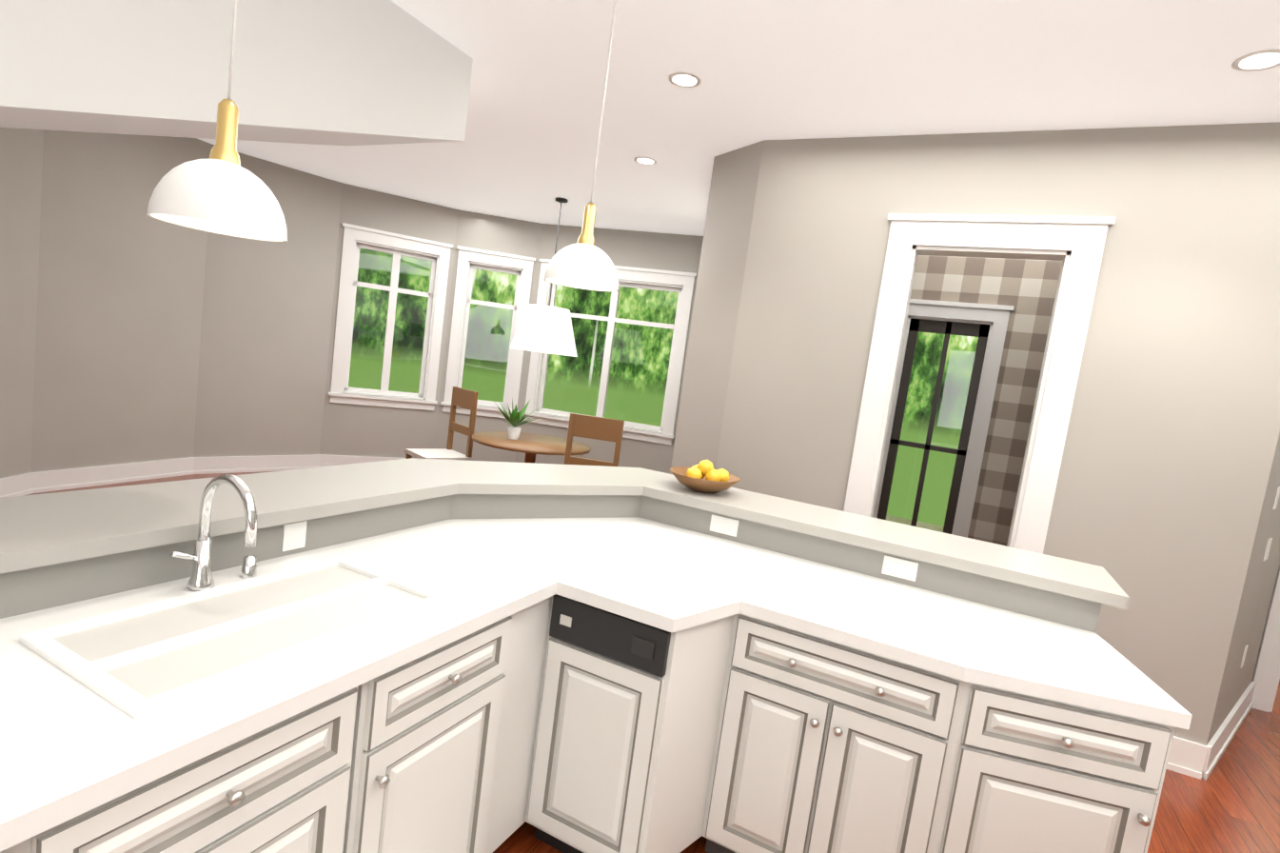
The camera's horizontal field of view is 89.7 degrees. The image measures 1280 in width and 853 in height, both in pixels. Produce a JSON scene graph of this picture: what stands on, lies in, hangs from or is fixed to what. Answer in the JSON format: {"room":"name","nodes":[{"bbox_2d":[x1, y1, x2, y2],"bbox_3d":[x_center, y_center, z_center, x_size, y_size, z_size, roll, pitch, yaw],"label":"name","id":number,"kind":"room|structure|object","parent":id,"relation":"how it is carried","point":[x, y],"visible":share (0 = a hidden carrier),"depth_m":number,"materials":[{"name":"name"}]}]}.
{"room":"kitchen","nodes":[
{"label":"kitchen","id":0,"kind":"room"},
{"bbox_2d":[0,0,1279,745],"bbox_3d":[-0.378,-0.169,2.042,10.591,3.050,10.179,10,6,26],"label":"wall","id":1,"kind":"structure","parent":0,"point":[131,331],"depth_m":3.64,"materials":[{"name":"paint"}]},
{"bbox_2d":[0,213,1279,780],"bbox_3d":[0.474,-0.010,3.645,10.442,2.645,6.500,10,6,26],"label":"trim","id":2,"kind":"structure","parent":1,"relation":"attached to","point":[1072,244],"depth_m":5.28,"materials":[{"name":"white painted wood"}]},
{"bbox_2d":[1240,644,1248,668],"bbox_3d":[3.248,1.235,3.457,0.070,0.115,0.006,3,7,-40],"label":"electrical outlet","id":3,"kind":"object","parent":1,"relation":"attached to","point":[1246,647],"depth_m":3.44,"materials":[{"name":"white plastic"}]},
{"bbox_2d":[1262,537,1272,561],"bbox_3d":[3.269,0.640,3.349,0.120,0.115,0.007,3,7,-40],"label":"light switch","id":4,"kind":"object","parent":1,"relation":"attached to","point":[1268,548],"depth_m":3.32,"materials":[{"name":"white plastic"}]},
{"bbox_2d":[1272,486,1279,509],"bbox_3d":[3.210,0.359,3.241,0.070,0.115,0.006,3,7,-40],"label":"light switch","id":5,"kind":"object","parent":1,"relation":"attached to","point":[1278,489],"depth_m":3.22,"materials":[{"name":"white plastic"}]},
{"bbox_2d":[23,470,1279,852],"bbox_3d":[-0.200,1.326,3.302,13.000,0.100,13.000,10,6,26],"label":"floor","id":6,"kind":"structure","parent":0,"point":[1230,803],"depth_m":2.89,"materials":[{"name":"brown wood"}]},
{"bbox_2d":[0,457,696,852],"bbox_3d":[-1.148,0.790,1.471,1.080,1.070,4.410,10,6,26],"label":"kitchen counter","id":7,"kind":"object","parent":6,"relation":"on","point":[426,656],"depth_m":1.47,"materials":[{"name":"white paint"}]},
{"bbox_2d":[169,473,256,590],"bbox_3d":[-0.979,0.260,1.566,0.219,0.301,0.210,10,6,26],"label":"faucet","id":8,"kind":"object","parent":7,"relation":"on","point":[201,579],"visible":1,"depth_m":1.56,"materials":[{"name":"silver metal"}]},
{"bbox_2d":[669,459,741,492],"bbox_3d":[0.296,0.220,2.937,0.330,0.142,0.330,10,6,26],"label":"fruit bowl","id":9,"kind":"object","parent":7,"relation":"on","point":[705,476],"visible":1,"depth_m":2.88,"materials":[{"name":"brown wood"}]},
{"bbox_2d":[404,386,478,460],"bbox_3d":[-1.918,0.190,6.144,0.460,1.130,0.460,2,8,-44],"label":"chair","id":10,"kind":"object","parent":6,"relation":"on","point":[464,398],"visible":0.56,"depth_m":6.16,"materials":[{"name":"brown wood"}]},
{"bbox_2d":[472,431,590,463],"bbox_3d":[-1.057,0.506,6.057,1.100,0.750,1.100,10,6,26],"label":"table","id":11,"kind":"object","parent":6,"relation":"on","point":[530,445],"visible":0.58,"depth_m":5.87,"materials":[{"name":"brown wood"}]},
{"bbox_2d":[494,398,541,439],"bbox_3d":[-1.173,-0.080,5.960,0.382,0.395,0.441,10,6,26],"label":"potted plant","id":12,"kind":"object","parent":11,"relation":"on","point":[515,419],"visible":1,"depth_m":5.94,"materials":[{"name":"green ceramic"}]},
{"bbox_2d":[564,413,624,466],"bbox_3d":[-0.393,0.463,5.442,0.460,1.130,0.460,8,6,6],"label":"chair","id":13,"kind":"object","parent":6,"relation":"on","point":[596,427],"visible":0.31,"depth_m":5.18,"materials":[{"name":"brown wood"}]},
{"bbox_2d":[532,487,1192,852],"bbox_3d":[0.732,0.963,2.238,1.625,1.070,1.360,10,6,26],"label":"kitchen counter","id":14,"kind":"object","parent":6,"relation":"on","point":[737,669],"depth_m":1.93,"materials":[{"name":"white paint"}]},
{"bbox_2d":[196,0,1279,236],"bbox_3d":[0.213,-1.781,2.991,13.000,0.100,13.000,10,6,26],"label":"ceiling","id":15,"kind":"structure","parent":0,"point":[766,70],"depth_m":3.06,"materials":[{"name":"white paint"}]},
{"bbox_2d":[146,0,287,242],"bbox_3d":[-0.967,-1.109,1.546,0.294,1.250,0.294,10,6,26],"label":"pendant light","id":16,"kind":"object","parent":15,"relation":"hanging from","point":[221,190],"visible":1,"depth_m":1.53,"materials":[{"name":"white metal"}]},
{"bbox_2d":[510,196,577,356],"bbox_3d":[-0.845,-1.448,6.222,0.660,1.470,0.660,10,6,26],"label":"pendant light","id":17,"kind":"object","parent":15,"relation":"hanging from","point":[545,328],"visible":1,"depth_m":6.05,"materials":[{"name":"white fabric"}]},
{"bbox_2d":[543,0,618,291],"bbox_3d":[-0.138,-1.105,2.305,0.276,1.190,0.276,10,6,26],"label":"pendant light","id":18,"kind":"object","parent":15,"relation":"hanging from","point":[583,263],"visible":1,"depth_m":2.28,"materials":[{"name":"white metal"}]},
{"bbox_2d":[633,157,656,164],"bbox_3d":[0.040,-1.915,4.642,0.168,0.006,0.168,9,6,17],"label":"recessed light","id":19,"kind":"object","parent":15,"relation":"in","point":[641,160],"depth_m":4.63,"materials":[{"name":"white"}]},
{"bbox_2d":[668,71,701,87],"bbox_3d":[0.226,-1.752,3.255,0.168,0.006,0.168,9,6,17],"label":"recessed light","id":20,"kind":"object","parent":15,"relation":"in","point":[681,79],"depth_m":3.25,"materials":[{"name":"white"}]},
{"bbox_2d":[1231,48,1279,71],"bbox_3d":[2.357,-1.387,2.441,0.168,0.006,0.168,9,6,17],"label":"recessed light","id":21,"kind":"object","parent":15,"relation":"in","point":[1261,60],"depth_m":2.44,"materials":[{"name":"white"}]},
{"bbox_2d":[910,255,1062,546],"bbox_3d":[2.701,-0.089,5.352,3.370,3.050,0.150,10,6,26],"label":"wall","id":22,"kind":"structure","parent":0,"point":[1026,288],"depth_m":5.13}
]}

